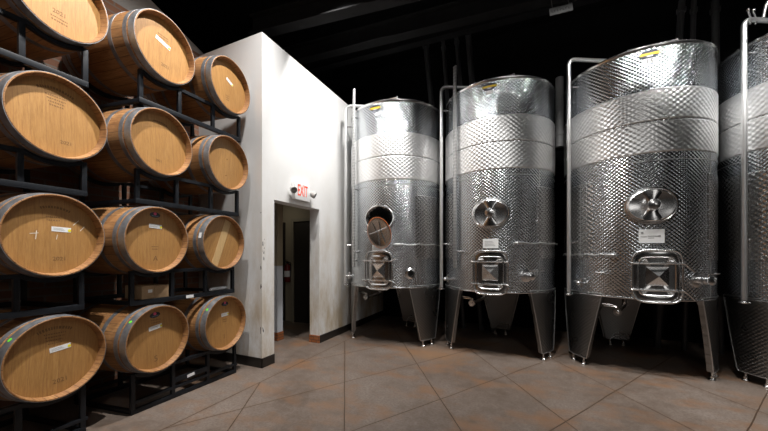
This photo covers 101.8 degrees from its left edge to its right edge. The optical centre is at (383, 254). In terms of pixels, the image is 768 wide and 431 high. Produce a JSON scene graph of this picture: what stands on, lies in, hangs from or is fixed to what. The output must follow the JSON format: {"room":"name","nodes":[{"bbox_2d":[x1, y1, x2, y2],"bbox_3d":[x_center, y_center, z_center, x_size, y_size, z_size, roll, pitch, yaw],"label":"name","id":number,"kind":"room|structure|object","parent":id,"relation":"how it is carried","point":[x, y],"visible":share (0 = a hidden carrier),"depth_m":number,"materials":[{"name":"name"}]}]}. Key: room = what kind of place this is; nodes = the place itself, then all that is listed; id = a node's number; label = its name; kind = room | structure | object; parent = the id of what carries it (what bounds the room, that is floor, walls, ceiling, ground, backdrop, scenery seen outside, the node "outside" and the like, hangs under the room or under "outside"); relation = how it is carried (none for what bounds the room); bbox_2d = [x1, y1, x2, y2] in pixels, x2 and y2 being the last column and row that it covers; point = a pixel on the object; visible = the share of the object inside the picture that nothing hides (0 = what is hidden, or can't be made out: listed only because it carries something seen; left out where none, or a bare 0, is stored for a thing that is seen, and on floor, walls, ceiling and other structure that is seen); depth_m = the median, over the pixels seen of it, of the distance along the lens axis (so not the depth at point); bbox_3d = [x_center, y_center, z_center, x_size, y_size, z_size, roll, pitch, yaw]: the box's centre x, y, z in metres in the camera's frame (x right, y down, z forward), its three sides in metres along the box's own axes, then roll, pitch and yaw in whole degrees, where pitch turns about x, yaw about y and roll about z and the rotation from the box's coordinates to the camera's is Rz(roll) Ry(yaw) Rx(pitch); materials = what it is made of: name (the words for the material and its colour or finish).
{"room":"processing plant","nodes":[
{"label":"processing plant","id":0,"kind":"room"},
{"bbox_2d":[0,0,202,417],"bbox_3d":[-4.316,-1.020,0.271,0.200,4.740,8.970,0,0,24],"label":"wall","id":1,"kind":"structure","parent":0,"point":[56,292],"depth_m":3.16,"materials":[{"name":"brick"}]},
{"bbox_2d":[274,203,282,332],"bbox_3d":[-2.776,0.100,5.427,2.500,2.500,0.120,0,0,24],"label":"wall","id":2,"kind":"structure","parent":0,"point":[278,270],"depth_m":4.89,"materials":[{"name":"white paint"}]},
{"bbox_2d":[274,331,283,340],"bbox_3d":[-2.772,1.285,5.425,2.508,0.130,0.136,0,0,24],"label":"baseboard","id":3,"kind":"structure","parent":2,"relation":"attached to","point":[278,336],"depth_m":4.88,"materials":[{"name":"brown wood"}]},
{"bbox_2d":[199,32,382,357],"bbox_3d":[-1.240,-0.645,5.534,1.117,3.990,3.510,0,0,24],"label":"wall","id":4,"kind":"structure","parent":0,"point":[293,124],"depth_m":4.08,"materials":[{"name":"white paint"}]},
{"bbox_2d":[198,350,274,367],"bbox_3d":[-1.914,1.292,4.017,1.125,0.115,0.206,0,0,24],"label":"baseboard","id":5,"kind":"structure","parent":4,"relation":"attached to","point":[226,356],"depth_m":3.82,"materials":[{"name":"black plastic"}]},
{"bbox_2d":[290,181,316,201],"bbox_3d":[-1.114,-0.860,4.298,0.123,0.240,0.533,0,0,24],"label":"exit sign","id":6,"kind":"object","parent":4,"relation":"attached to","point":[300,191],"visible":1,"depth_m":4.28,"materials":[{"name":"white plastic"}]},
{"bbox_2d":[290,186,296,192],"bbox_3d":[-1.195,-0.850,4.099,0.101,0.101,0.090,0,0,45],"label":"lamp","id":7,"kind":"object","parent":6,"relation":"attached to","point":[293,189],"depth_m":4.08,"materials":[{"name":"grey plastic"}]},
{"bbox_2d":[310,192,316,198],"bbox_3d":[-1.020,-0.850,4.490,0.101,0.101,0.090,0,0,3],"label":"lamp","id":8,"kind":"object","parent":6,"relation":"attached to","point":[312,194],"depth_m":4.46,"materials":[{"name":"grey plastic"}]},
{"bbox_2d":[309,334,319,342],"bbox_3d":[-1.064,1.292,4.776,0.194,0.115,0.008,0,0,24],"label":"trim","id":9,"kind":"structure","parent":4,"relation":"attached to","point":[312,338],"depth_m":4.77,"materials":[{"name":"brown wood"}]},
{"bbox_2d":[248,0,421,36],"bbox_3d":[1.415,-2.875,2.982,7.214,0.971,0.160,0,0,24],"label":"beam","id":10,"kind":"structure","parent":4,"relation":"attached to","point":[296,15],"depth_m":4.03,"materials":[{"name":"black paint"}]},
{"bbox_2d":[320,310,383,342],"bbox_3d":[-0.494,1.292,5.824,0.008,0.115,2.371,0,0,24],"label":"baseboard","id":11,"kind":"structure","parent":4,"relation":"attached to","point":[338,331],"depth_m":5.45,"materials":[{"name":"black plastic"}]},
{"bbox_2d":[283,205,309,320],"bbox_3d":[-2.050,0.100,6.449,2.990,2.500,0.100,0,0,24],"label":"wall","id":12,"kind":"structure","parent":0,"point":[289,212],"depth_m":6.35,"materials":[{"name":"beige paint"}]},
{"bbox_2d":[283,222,284,320],"bbox_3d":[-2.145,0.350,6.420,0.280,2.000,0.028,0,0,24],"label":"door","id":13,"kind":"structure","parent":12,"relation":"in","point":[283,222],"depth_m":6.36,"materials":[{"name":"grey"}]},
{"bbox_2d":[283,261,290,281],"bbox_3d":[-1.941,0.330,6.264,0.151,0.440,0.148,0,0,-22],"label":"fire extinguisher","id":14,"kind":"object","parent":12,"relation":"attached to","point":[287,268],"visible":1,"depth_m":6.22,"materials":[{"name":"red paint"}]},
{"bbox_2d":[291,218,309,323],"bbox_3d":[-1.452,0.320,6.072,0.890,2.060,0.099,0,0,24],"label":"door","id":15,"kind":"structure","parent":12,"relation":"in","point":[300,227],"depth_m":6.18,"materials":[{"name":"grey"}]},
{"bbox_2d":[0,315,767,430],"bbox_3d":[0.351,1.400,0.172,14.500,0.100,12.600,0,0,24],"label":"floor","id":16,"kind":"structure","parent":0,"point":[382,378],"depth_m":3.12,"materials":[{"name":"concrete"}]},
{"bbox_2d":[0,385,87,430],"bbox_3d":[-2.815,1.170,2.019,0.706,0.360,1.128,0,0,24],"label":"rack","id":17,"kind":"object","parent":16,"relation":"on","point":[20,410],"visible":0.66,"depth_m":2.35,"materials":[{"name":"black metal"}]},
{"bbox_2d":[0,308,105,402],"bbox_3d":[-2.713,0.726,2.323,0.900,0.624,0.624,0,0,16],"label":"barrel","id":18,"kind":"object","parent":17,"relation":"on","point":[46,357],"visible":0.91,"depth_m":2.17,"materials":[{"name":"brown wood"}]},
{"bbox_2d":[0,272,84,319],"bbox_3d":[-2.821,0.275,2.005,0.706,0.287,1.116,0,0,24],"label":"rack","id":19,"kind":"object","parent":18,"relation":"on","point":[18,281],"visible":0.91,"depth_m":2.22,"materials":[{"name":"black metal"}]},
{"bbox_2d":[0,192,104,277],"bbox_3d":[-2.717,-0.133,2.315,0.900,0.624,0.624,0,0,16],"label":"barrel","id":20,"kind":"object","parent":19,"relation":"on","point":[43,235],"visible":0.98,"depth_m":2.17,"materials":[{"name":"brown wood"}]},
{"bbox_2d":[0,144,86,196],"bbox_3d":[-2.814,-0.572,2.021,0.706,0.263,1.116,0,0,24],"label":"rack","id":21,"kind":"object","parent":20,"relation":"on","point":[22,176],"visible":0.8,"depth_m":2.18,"materials":[{"name":"black metal"}]},
{"bbox_2d":[0,70,106,169],"bbox_3d":[-2.710,-0.968,2.330,0.900,0.624,0.624,0,0,16],"label":"barrel","id":22,"kind":"object","parent":21,"relation":"on","point":[47,115],"visible":0.93,"depth_m":2.19,"materials":[{"name":"brown wood"}]},
{"bbox_2d":[0,8,88,88],"bbox_3d":[-2.811,-1.423,2.027,0.706,0.295,1.116,0,0,24],"label":"rack","id":23,"kind":"object","parent":22,"relation":"on","point":[19,59],"visible":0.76,"depth_m":2.16,"materials":[{"name":"black metal"}]},
{"bbox_2d":[0,0,108,61],"bbox_3d":[-2.707,-1.835,2.337,0.900,0.624,0.624,0,0,16],"label":"barrel","id":24,"kind":"object","parent":23,"relation":"on","point":[84,23],"visible":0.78,"depth_m":2.27,"materials":[{"name":"brown wood"}]},
{"bbox_2d":[74,344,236,415],"bbox_3d":[-2.234,1.178,3.192,0.708,0.344,1.151,0,0,24],"label":"rack","id":25,"kind":"object","parent":16,"relation":"on","point":[132,410],"visible":0.66,"depth_m":3.00,"materials":[{"name":"black metal"}]},
{"bbox_2d":[64,300,188,372],"bbox_3d":[-2.408,0.742,2.884,0.900,0.624,0.624,0,0,16],"label":"barrel","id":26,"kind":"object","parent":25,"relation":"on","point":[147,338],"visible":0.77,"depth_m":2.69,"materials":[{"name":"oak wood"},{"name":"galvanised steel"}]},
{"bbox_2d":[73,267,234,305],"bbox_3d":[-2.244,0.285,3.172,0.708,0.298,1.122,0,0,24],"label":"rack","id":27,"kind":"object","parent":26,"relation":"on","point":[101,299],"visible":0.71,"depth_m":2.95,"materials":[{"name":"black metal"}]},
{"bbox_2d":[82,205,187,273],"bbox_3d":[-2.411,-0.128,2.877,0.900,0.624,0.624,0,0,16],"label":"barrel","id":28,"kind":"object","parent":27,"relation":"on","point":[142,239],"visible":0.77,"depth_m":2.68,"materials":[{"name":"oak wood"},{"name":"galvanised steel"}]},
{"bbox_2d":[79,168,238,216],"bbox_3d":[-2.224,-0.584,3.218,0.706,0.297,1.141,0,0,24],"label":"rack","id":29,"kind":"object","parent":28,"relation":"on","point":[124,201],"visible":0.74,"depth_m":3.00,"materials":[{"name":"black metal"}]},
{"bbox_2d":[68,107,191,182],"bbox_3d":[-2.394,-0.997,2.914,0.900,0.624,0.624,0,0,16],"label":"barrel","id":30,"kind":"object","parent":29,"relation":"on","point":[152,140],"visible":0.81,"depth_m":2.72,"materials":[{"name":"oak wood"},{"name":"galvanised steel"}]},
{"bbox_2d":[83,68,240,141],"bbox_3d":[-2.213,-1.448,3.242,0.706,0.286,1.139,0,0,24],"label":"rack","id":31,"kind":"object","parent":30,"relation":"on","point":[139,101],"visible":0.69,"depth_m":2.98,"materials":[{"name":"black metal"}]},
{"bbox_2d":[61,8,194,96],"bbox_3d":[-2.383,-1.855,2.939,0.900,0.624,0.624,0,0,16],"label":"barrel","id":32,"kind":"object","parent":31,"relation":"on","point":[146,39],"visible":0.75,"depth_m":2.76,"materials":[{"name":"oak wood"},{"name":"galvanised steel"}]},
{"bbox_2d":[146,55,249,122],"bbox_3d":[-2.104,-1.855,3.562,0.900,0.624,0.624,0,0,16],"label":"barrel","id":33,"kind":"object","parent":31,"relation":"on","point":[217,79],"visible":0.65,"depth_m":3.38,"materials":[{"name":"oak wood"},{"name":"galvanised steel"}]},
{"bbox_2d":[148,135,247,194],"bbox_3d":[-2.114,-0.997,3.539,0.900,0.624,0.624,0,0,16],"label":"barrel","id":34,"kind":"object","parent":29,"relation":"on","point":[219,161],"visible":0.62,"depth_m":3.37,"materials":[{"name":"oak wood"},{"name":"galvanised steel"}]},
{"bbox_2d":[125,284,154,299],"bbox_3d":[-2.170,0.333,2.776,0.231,0.116,0.108,0,0,21],"label":"cardboard box","id":35,"kind":"object","parent":27,"relation":"on","point":[141,292],"visible":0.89,"depth_m":2.72,"materials":[{"name":"brown cardboard"}]},
{"bbox_2d":[143,284,167,297],"bbox_3d":[-2.118,0.335,2.892,0.231,0.111,0.112,0,0,29],"label":"cardboard box","id":36,"kind":"object","parent":27,"relation":"on","point":[161,290],"visible":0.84,"depth_m":2.84,"materials":[{"name":"brown cardboard"}]},
{"bbox_2d":[173,214,243,269],"bbox_3d":[-2.139,-0.128,3.485,0.900,0.624,0.624,0,0,16],"label":"barrel","id":37,"kind":"object","parent":27,"relation":"on","point":[215,242],"visible":0.62,"depth_m":3.28,"materials":[{"name":"oak wood"},{"name":"galvanised steel"}]},
{"bbox_2d":[209,286,226,290],"bbox_3d":[-1.793,0.369,3.376,0.044,0.040,0.227,0,0,21],"label":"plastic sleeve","id":38,"kind":"object","parent":27,"relation":"on","point":[221,287],"visible":1,"depth_m":3.35,"materials":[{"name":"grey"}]},
{"bbox_2d":[158,292,245,350],"bbox_3d":[-2.129,0.742,3.508,0.900,0.624,0.624,0,0,16],"label":"barrel","id":39,"kind":"object","parent":25,"relation":"on","point":[215,322],"visible":0.62,"depth_m":3.30,"materials":[{"name":"oak wood"},{"name":"galvanised steel"}]},
{"bbox_2d":[343,89,439,346],"bbox_3d":[0.188,-0.592,5.182,1.581,3.871,1.539,0,0,-30],"label":"tank","id":40,"kind":"object","parent":16,"relation":"on","point":[395,244],"visible":0.9,"depth_m":4.55,"materials":[{"name":"grey metal"}]},
{"bbox_2d":[422,45,445,268],"bbox_3d":[1.031,-1.395,5.838,0.655,5.500,0.132,0,0,24],"label":"conduit pipe","id":41,"kind":"object","parent":16,"relation":"on","point":[426,47],"visible":0.27,"depth_m":5.87,"materials":[{"name":"metal"}]},
{"bbox_2d":[441,41,464,328],"bbox_3d":[1.279,-1.335,5.782,0.453,5.376,0.092,0,0,24],"label":"conduit pipe","id":42,"kind":"object","parent":16,"relation":"on","point":[443,47],"visible":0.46,"depth_m":5.80,"materials":[{"name":"metal"}]},
{"bbox_2d":[454,37,482,329],"bbox_3d":[1.533,-1.357,5.668,0.521,5.419,0.092,0,0,24],"label":"conduit pipe","id":43,"kind":"object","parent":16,"relation":"on","point":[456,41],"visible":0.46,"depth_m":5.70,"materials":[{"name":"metal"}]},
{"bbox_2d":[438,65,557,360],"bbox_3d":[1.657,-0.612,4.570,1.552,3.911,1.624,0,0,24],"label":"tank","id":44,"kind":"object","parent":16,"relation":"on","point":[500,243],"visible":1,"depth_m":3.97,"materials":[{"name":"grey metal"}]},
{"bbox_2d":[563,38,719,380],"bbox_3d":[3.128,-0.561,3.934,1.530,3.811,1.624,0,0,24],"label":"tank","id":45,"kind":"object","parent":16,"relation":"on","point":[641,127],"visible":1,"depth_m":3.35,"materials":[{"name":"grey metal"}]},
{"bbox_2d":[709,0,723,353],"bbox_3d":[4.546,-1.065,4.265,0.144,4.830,0.105,0,0,24],"label":"conduit pipe","id":46,"kind":"object","parent":16,"relation":"on","point":[715,9],"visible":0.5,"depth_m":4.23,"materials":[{"name":"metal"}]},
{"bbox_2d":[718,0,767,387],"bbox_3d":[4.565,-0.678,3.271,1.526,4.045,1.614,0,0,24],"label":"tank","id":47,"kind":"object","parent":16,"relation":"on","point":[743,75],"visible":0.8,"depth_m":3.28,"materials":[{"name":"grey metal"}]},
{"bbox_2d":[151,0,628,82],"bbox_3d":[0.122,-4.200,0.274,14.000,0.100,12.600,0,0,24],"label":"ceiling","id":48,"kind":"structure","parent":0,"point":[211,25],"depth_m":5.64,"materials":[{"name":"black paint"}]},
{"bbox_2d":[282,0,570,64],"bbox_3d":[1.816,-3.305,4.008,10.010,0.828,0.160,0,0,24],"label":"beam","id":49,"kind":"structure","parent":0,"point":[459,13],"depth_m":4.61,"materials":[{"name":"black metal"}]},
{"bbox_2d":[549,0,572,15],"bbox_3d":[2.080,-2.953,3.670,0.257,0.266,0.014,0,0,12],"label":"light fixture","id":50,"kind":"object","parent":49,"relation":"hanging from","point":[568,7],"visible":1,"depth_m":3.67,"materials":[{"name":"grey metal"}]},
{"bbox_2d":[302,0,602,73],"bbox_3d":[1.960,-3.567,4.601,8.538,0.454,0.140,0,0,24],"label":"beam","id":51,"kind":"structure","parent":0,"point":[354,57],"depth_m":5.15,"materials":[{"name":"black metal"}]},
{"bbox_2d":[323,0,767,345],"bbox_3d":[2.614,-1.450,5.842,14.000,5.600,0.200,0,0,24],"label":"wall","id":52,"kind":"structure","parent":0,"point":[544,51],"depth_m":5.51,"materials":[{"name":"black paint"}]},
{"bbox_2d":[555,76,563,147],"bbox_3d":[3.067,-2.478,5.458,0.144,1.206,0.144,0,0,24],"label":"downpipe","id":53,"kind":"object","parent":52,"relation":"attached to","point":[559,81],"visible":0.92,"depth_m":5.41,"materials":[{"name":"grey metal"}]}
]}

